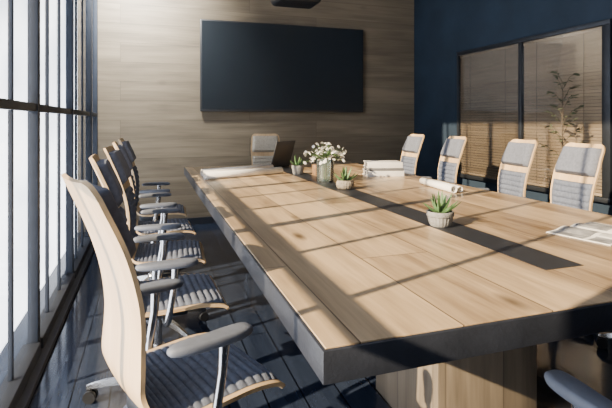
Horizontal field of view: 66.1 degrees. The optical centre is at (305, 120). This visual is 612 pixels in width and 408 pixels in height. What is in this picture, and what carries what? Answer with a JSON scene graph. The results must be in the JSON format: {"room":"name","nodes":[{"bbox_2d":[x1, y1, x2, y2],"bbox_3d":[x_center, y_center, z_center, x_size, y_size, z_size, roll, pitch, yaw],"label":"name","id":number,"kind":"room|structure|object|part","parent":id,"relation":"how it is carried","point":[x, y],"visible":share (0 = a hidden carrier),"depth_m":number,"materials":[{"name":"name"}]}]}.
{"room":"office","nodes":[
{"label":"office","id":0,"kind":"room"},
{"bbox_2d":[78,0,413,231],"bbox_3d":[-0.434,-0.450,5.844,4.340,3.300,0.200,0,0,-18],"label":"wall","id":1,"kind":"structure","parent":0,"point":[149,50],"depth_m":5.46,"materials":[{"name":"brown wood"}]},
{"bbox_2d":[15,243,94,407],"bbox_3d":[-1.411,1.185,2.628,0.050,0.030,5.280,0,0,-18],"label":"trim","id":2,"kind":"structure","parent":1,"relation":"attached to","point":[26,396],"depth_m":2.49,"materials":[{"name":"black metal"}]},
{"bbox_2d":[84,0,97,236],"bbox_3d":[-2.201,-0.448,4.832,0.077,3.285,0.600,0,0,-18],"label":"window","id":3,"kind":"structure","parent":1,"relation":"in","point":[94,114],"depth_m":5.09,"materials":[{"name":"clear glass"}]},
{"bbox_2d":[181,216,215,224],"bbox_3d":[-0.400,1.160,5.742,3.940,0.080,0.015,0,0,-18],"label":"baseboard","id":4,"kind":"structure","parent":1,"relation":"attached to","point":[198,220],"depth_m":5.46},
{"bbox_2d":[200,19,362,112],"bbox_3d":[-0.249,-0.642,5.759,2.060,1.065,0.078,0,0,-18],"label":"television","id":5,"kind":"object","parent":1,"relation":"attached to","point":[245,66],"visible":1,"depth_m":5.69,"materials":[{"name":"black plastic"}]},
{"bbox_2d":[0,223,611,407],"bbox_3d":[0.688,1.250,2.486,4.340,0.100,7.280,0,0,-18],"label":"floor","id":6,"kind":"structure","parent":0,"point":[76,360],"depth_m":2.44,"materials":[{"name":"blue wood"}]},
{"bbox_2d":[0,0,40,407],"bbox_3d":[-1.203,-0.448,1.844,0.077,3.285,1.140,0,0,-18],"label":"window","id":7,"kind":"structure","parent":6,"relation":"on","point":[20,370],"depth_m":2.35,"materials":[{"name":"clear glass"}]},
{"bbox_2d":[26,0,74,347],"bbox_3d":[-1.564,-0.448,2.925,0.077,3.285,1.140,0,0,-18],"label":"window","id":8,"kind":"structure","parent":6,"relation":"on","point":[53,305],"depth_m":3.11,"materials":[{"name":"clear glass"}]},
{"bbox_2d":[64,0,91,277],"bbox_3d":[-1.925,-0.448,4.006,0.077,3.285,1.140,0,0,-18],"label":"window","id":9,"kind":"structure","parent":6,"relation":"on","point":[82,250],"depth_m":4.17,"materials":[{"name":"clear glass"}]},
{"bbox_2d":[118,138,186,270],"bbox_3d":[-1.286,0.671,3.950,0.608,1.058,0.579,0,0,-16],"label":"office chair","id":10,"kind":"object","parent":6,"relation":"on","point":[143,217],"visible":0.46,"depth_m":3.83,"materials":[{"name":"metal"}]},
{"bbox_2d":[112,141,195,280],"bbox_3d":[-1.079,0.671,3.323,0.608,1.058,0.579,0,0,-20],"label":"office chair","id":11,"kind":"object","parent":6,"relation":"on","point":[186,227],"visible":0.44,"depth_m":3.23,"materials":[{"name":"metal"}]},
{"bbox_3d":[-1.236,1.110,3.296,0.270,0.064,0.040,0,0,-2],"label":"leg","id":12,"kind":"part","parent":11,"relation":"part of","materials":[{"name":"metal"}]},
{"bbox_3d":[-0.940,1.110,3.401,0.270,0.064,0.040,0,0,-38],"label":"leg","id":13,"kind":"part","parent":11,"relation":"part of","materials":[{"name":"metal"}]},
{"bbox_2d":[101,146,207,336],"bbox_3d":[-0.863,0.671,2.699,0.608,1.058,0.579,0,0,-15],"label":"office chair","id":14,"kind":"object","parent":6,"relation":"on","point":[145,252],"visible":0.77,"depth_m":2.60,"materials":[{"name":"metal"}]},
{"bbox_3d":[-0.730,1.110,2.572,0.270,0.064,0.040,0,0,39],"label":"leg","id":15,"kind":"part","parent":14,"relation":"part of","materials":[{"name":"metal"}]},
{"bbox_3d":[-0.718,1.110,2.765,0.270,0.064,0.040,0,0,-33],"label":"leg","id":16,"kind":"part","parent":14,"relation":"part of","materials":[{"name":"metal"}]},
{"bbox_2d":[82,154,229,407],"bbox_3d":[-0.647,0.671,2.044,0.608,1.058,0.579,0,0,-21],"label":"office chair","id":17,"kind":"object","parent":6,"relation":"on","point":[198,290],"visible":0.4,"depth_m":1.95,"materials":[{"name":"metal"}]},
{"bbox_3d":[-0.803,1.110,2.014,0.270,0.064,0.040,0,0,-3],"label":"leg","id":18,"kind":"part","parent":17,"relation":"part of","materials":[{"name":"metal"}]},
{"bbox_2d":[61,173,285,407],"bbox_3d":[-0.411,0.671,1.378,0.608,1.058,0.579,0,0,-38],"label":"office chair","id":19,"kind":"object","parent":6,"relation":"on","point":[201,370],"visible":1,"depth_m":1.23,"materials":[{"name":"brown wood"}]},
{"bbox_2d":[251,134,279,164],"bbox_3d":[-0.382,0.671,5.036,0.579,1.058,0.608,0,0,-12],"label":"office chair","id":20,"kind":"object","parent":6,"relation":"on","point":[262,145],"visible":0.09,"depth_m":5.18,"materials":[{"name":"fabric"}]},
{"bbox_2d":[184,162,611,407],"bbox_3d":[0.257,0.820,2.967,1.733,0.761,3.775,0,0,-18],"label":"conference table","id":21,"kind":"object","parent":6,"relation":"on","point":[457,315],"visible":0.95,"depth_m":1.51,"materials":[{"name":"brown wood"}]},
{"bbox_2d":[200,164,273,175],"bbox_3d":[-0.562,0.411,3.939,0.675,0.057,0.056,0,0,-39],"label":"paper roll","id":22,"kind":"object","parent":21,"relation":"on","point":[202,171],"visible":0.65,"depth_m":3.89,"materials":[{"name":"white paper"}]},
{"bbox_2d":[203,167,282,179],"bbox_3d":[-0.480,0.411,3.719,0.702,0.057,0.056,0,0,-39],"label":"paper roll","id":23,"kind":"object","parent":21,"relation":"on","point":[272,170],"visible":1,"depth_m":3.67,"materials":[{"name":"white paper"}]},
{"bbox_2d":[268,140,294,166],"bbox_3d":[-0.306,0.312,4.438,0.291,0.252,0.320,0,0,30],"label":"laptop","id":24,"kind":"object","parent":21,"relation":"on","point":[283,151],"visible":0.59,"depth_m":4.37,"materials":[{"name":"black plastic"}]},
{"bbox_2d":[290,154,306,174],"bbox_3d":[-0.069,0.353,3.875,0.112,0.172,0.165,0,0,38],"label":"potted succulent","id":25,"kind":"object","parent":21,"relation":"on","point":[297,168],"visible":0.99,"depth_m":3.84,"materials":[{"name":"white ceramic"}]},
{"bbox_2d":[292,165,303,174],"bbox_3d":[-0.067,0.401,3.878,0.104,0.075,0.104,0,0,-18],"label":"pot","id":26,"kind":"object","parent":25,"relation":"attached to","point":[296,169],"depth_m":3.84,"materials":[{"name":"white ceramic"}]},
{"bbox_2d":[312,164,320,174],"bbox_3d":[0.086,0.397,3.845,0.074,0.085,0.074,0,0,-18],"label":"pencil cup","id":27,"kind":"object","parent":21,"relation":"on","point":[314,172],"visible":0.57,"depth_m":3.82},
{"bbox_2d":[316,158,333,182],"bbox_3d":[0.139,0.356,3.389,0.130,0.165,0.130,0,0,-18],"label":"flower vase","id":28,"kind":"object","parent":21,"relation":"on","point":[332,160],"visible":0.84,"depth_m":3.36,"materials":[{"name":"clear glass"}]},
{"bbox_2d":[303,142,346,179],"bbox_3d":[0.143,0.288,3.385,0.290,0.271,0.309,0,0,38],"label":"bouquet","id":29,"kind":"object","parent":28,"relation":"in","point":[327,152],"visible":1,"depth_m":3.37,"materials":[{"name":"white plant"}]},
{"bbox_2d":[333,166,358,189],"bbox_3d":[0.255,0.364,3.037,0.159,0.149,0.120,0,0,-18],"label":"potted succulent","id":30,"kind":"object","parent":21,"relation":"on","point":[346,183],"visible":1,"depth_m":3.01,"materials":[{"name":"ceramic"}]},
{"bbox_2d":[336,179,353,189],"bbox_3d":[0.253,0.410,3.037,0.120,0.058,0.120,0,0,-18],"label":"pot","id":31,"kind":"object","parent":30,"relation":"attached to","point":[343,184],"depth_m":2.99,"materials":[{"name":"white ceramic"}]},
{"bbox_2d":[362,169,403,176],"bbox_3d":[0.624,0.417,3.814,0.295,0.045,0.210,0,0,-4],"label":"book","id":32,"kind":"object","parent":21,"relation":"on","point":[365,172],"visible":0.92,"depth_m":3.71,"materials":[{"name":"white paper"}]},
{"bbox_2d":[363,166,403,170],"bbox_3d":[0.624,0.384,3.812,0.285,0.022,0.205,0,0,-4],"label":"book","id":33,"kind":"object","parent":32,"relation":"on","point":[365,168],"visible":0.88,"depth_m":3.71,"materials":[{"name":"white paper"}]},
{"bbox_2d":[363,160,402,167],"bbox_3d":[0.622,0.350,3.813,0.280,0.045,0.200,0,0,-3],"label":"book","id":34,"kind":"object","parent":33,"relation":"on","point":[367,163],"visible":1,"depth_m":3.72,"materials":[{"name":"white paper"}]},
{"bbox_2d":[419,178,456,192],"bbox_3d":[0.853,0.416,3.058,0.046,0.047,0.426,0,0,-12],"label":"paper roll","id":35,"kind":"object","parent":21,"relation":"on","point":[439,185],"visible":1,"depth_m":3.00,"materials":[{"name":"white paper"}]},
{"bbox_2d":[422,190,461,227],"bbox_3d":[0.567,0.363,1.968,0.148,0.152,0.155,0,0,-44],"label":"potted succulent","id":36,"kind":"object","parent":21,"relation":"on","point":[441,216],"visible":1,"depth_m":1.94,"materials":[{"name":"green plant"}]},
{"bbox_2d":[426,209,453,227],"bbox_3d":[0.562,0.408,1.970,0.112,0.062,0.112,0,0,-18],"label":"pot","id":37,"kind":"object","parent":36,"relation":"attached to","point":[440,218],"depth_m":1.93,"materials":[{"name":"white ceramic"}]},
{"bbox_2d":[431,179,462,191],"bbox_3d":[0.909,0.421,3.076,0.037,0.037,0.386,0,0,-12],"label":"paper roll","id":38,"kind":"object","parent":21,"relation":"on","point":[459,188],"visible":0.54,"depth_m":2.92,"materials":[{"name":"white paper"}]},
{"bbox_2d":[546,222,611,245],"bbox_3d":[1.155,0.433,1.846,0.344,0.012,0.235,0,0,-32],"label":"magazine","id":39,"kind":"object","parent":21,"relation":"on","point":[595,232],"visible":1,"depth_m":1.83,"materials":[{"name":"white paper"}]},
{"bbox_2d":[551,226,597,238],"bbox_3d":[1.054,0.432,1.836,0.147,0.009,0.126,0,0,-32],"label":"picture","id":40,"kind":"object","parent":39,"relation":"on","point":[568,231],"depth_m":1.82},
{"bbox_2d":[575,222,611,230],"bbox_3d":[1.206,0.432,1.933,0.147,0.009,0.126,0,0,-32],"label":"picture","id":41,"kind":"object","parent":39,"relation":"on","point":[594,226],"depth_m":1.92},
{"bbox_2d":[587,236,611,243],"bbox_3d":[1.083,0.435,1.716,0.067,0.002,0.076,0,0,-32],"label":"picture","id":42,"kind":"object","parent":39,"relation":"on","point":[597,239],"depth_m":1.73},
{"bbox_2d":[599,233,611,237],"bbox_3d":[1.150,0.429,1.759,0.067,0.004,0.076,0,0,-32],"label":"picture","id":43,"kind":"object","parent":39,"relation":"on","point":[601,235],"depth_m":1.76},
{"bbox_2d":[400,134,424,174],"bbox_3d":[0.981,0.671,5.016,0.608,1.058,0.579,0,0,-17],"label":"office chair","id":44,"kind":"object","parent":6,"relation":"on","point":[411,149],"visible":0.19,"depth_m":5.04,"materials":[{"name":"fabric"}]},
{"bbox_2d":[420,136,466,183],"bbox_3d":[1.195,0.671,4.338,0.608,1.058,0.579,0,0,-13],"label":"office chair","id":45,"kind":"object","parent":6,"relation":"on","point":[453,147],"visible":0.31,"depth_m":4.37,"materials":[{"name":"fabric"}]},
{"bbox_2d":[479,139,537,197],"bbox_3d":[1.448,0.671,3.548,0.608,1.058,0.579,0,0,-12],"label":"office chair","id":46,"kind":"object","parent":6,"relation":"on","point":[517,158],"visible":0.31,"depth_m":3.58,"materials":[{"name":"fabric"}]},
{"bbox_2d":[539,71,585,154],"bbox_3d":[2.079,0.391,3.779,0.299,1.619,0.360,0,0,-18],"label":"potted tree","id":47,"kind":"object","parent":6,"relation":"on","point":[574,74],"visible":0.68,"depth_m":3.78,"materials":[{"name":"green plant"}]},
{"bbox_2d":[550,142,604,210],"bbox_3d":[1.554,0.671,2.919,0.608,1.058,0.579,0,0,-15],"label":"office chair","id":48,"kind":"object","parent":6,"relation":"on","point":[577,168],"visible":0.3,"depth_m":2.96,"materials":[{"name":"fabric"}]},
{"bbox_2d":[544,369,611,407],"bbox_3d":[0.769,0.671,0.969,0.579,1.058,0.608,0,0,-18],"label":"office chair","id":49,"kind":"object","parent":6,"relation":"on","point":[580,395],"visible":1,"depth_m":0.95,"materials":[{"name":"plastic"}]},
{"bbox_2d":[596,332,611,348],"bbox_3d":[1.812,0.671,2.309,0.608,1.058,0.579,0,0,-20],"label":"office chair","id":50,"kind":"object","parent":6,"relation":"on","point":[602,342],"visible":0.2,"depth_m":2.48,"materials":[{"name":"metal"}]},
{"bbox_3d":[1.668,1.110,2.425,0.270,0.064,0.040,0,0,34],"label":"leg","id":51,"kind":"part","parent":50,"relation":"part of","materials":[{"name":"metal"}]},
{"bbox_2d":[414,0,611,215],"bbox_3d":[2.651,-0.450,3.142,0.200,3.300,6.880,0,0,-18],"label":"wall","id":52,"kind":"structure","parent":0,"point":[443,29],"depth_m":5.42,"materials":[{"name":"blue paint"}]},
{"bbox_2d":[457,19,611,203],"bbox_3d":[2.060,-0.075,4.526,0.045,1.430,1.900,0,0,-18],"label":"window","id":53,"kind":"structure","parent":52,"relation":"in","point":[606,24],"depth_m":3.73,"materials":[{"name":"metal"}]},
{"bbox_2d":[460,44,517,178],"bbox_3d":[1.918,-0.076,4.963,0.025,1.344,0.904,0,0,-18],"label":"slat blind","id":54,"kind":"object","parent":53,"relation":"attached to","point":[506,56],"visible":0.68,"depth_m":4.95,"materials":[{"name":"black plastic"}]},
{"bbox_3d":[1.919,0.585,4.964,0.022,0.022,0.904,0,0,-18],"label":"rail","id":55,"kind":"part","parent":54,"relation":"part of","materials":[{"name":"brown wood"}]},
{"bbox_3d":[1.919,-0.732,4.964,0.022,0.032,0.904,0,0,-18],"label":"head rail","id":56,"kind":"part","parent":54,"relation":"part of","materials":[{"name":"brown wood"}]},
{"bbox_2d":[523,26,601,196],"bbox_3d":[2.209,-0.076,4.091,0.025,1.344,0.824,0,0,-18],"label":"slat blind","id":57,"kind":"object","parent":53,"relation":"attached to","point":[554,50],"visible":0.66,"depth_m":4.08,"materials":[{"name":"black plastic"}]},
{"bbox_3d":[2.120,-0.070,4.322,0.002,1.300,0.003,0,0,-18],"label":"cord","id":58,"kind":"part","parent":57,"relation":"part of","materials":[{"name":"beige fabric"}]},
{"bbox_3d":[2.211,-0.732,4.091,0.022,0.032,0.824,0,0,-18],"label":"head rail","id":59,"kind":"part","parent":57,"relation":"part of","materials":[{"name":"brown wood"}]},
{"bbox_3d":[2.211,0.585,4.091,0.022,0.022,0.824,0,0,-18],"label":"rail","id":60,"kind":"part","parent":57,"relation":"part of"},
{"bbox_3d":[0.688,-2.150,2.486,4.340,0.100,7.280,0,0,-18],"label":"ceiling","id":61,"kind":"structure","parent":0,"visible":0},
{"bbox_2d":[270,0,320,8],"bbox_3d":[-0.108,-1.637,4.775,0.470,0.923,0.373,0,0,-18],"label":"projector","id":62,"kind":"object","parent":61,"relation":"hanging from","point":[305,4],"visible":1,"depth_m":4.71,"materials":[{"name":"black plastic"}]}
]}

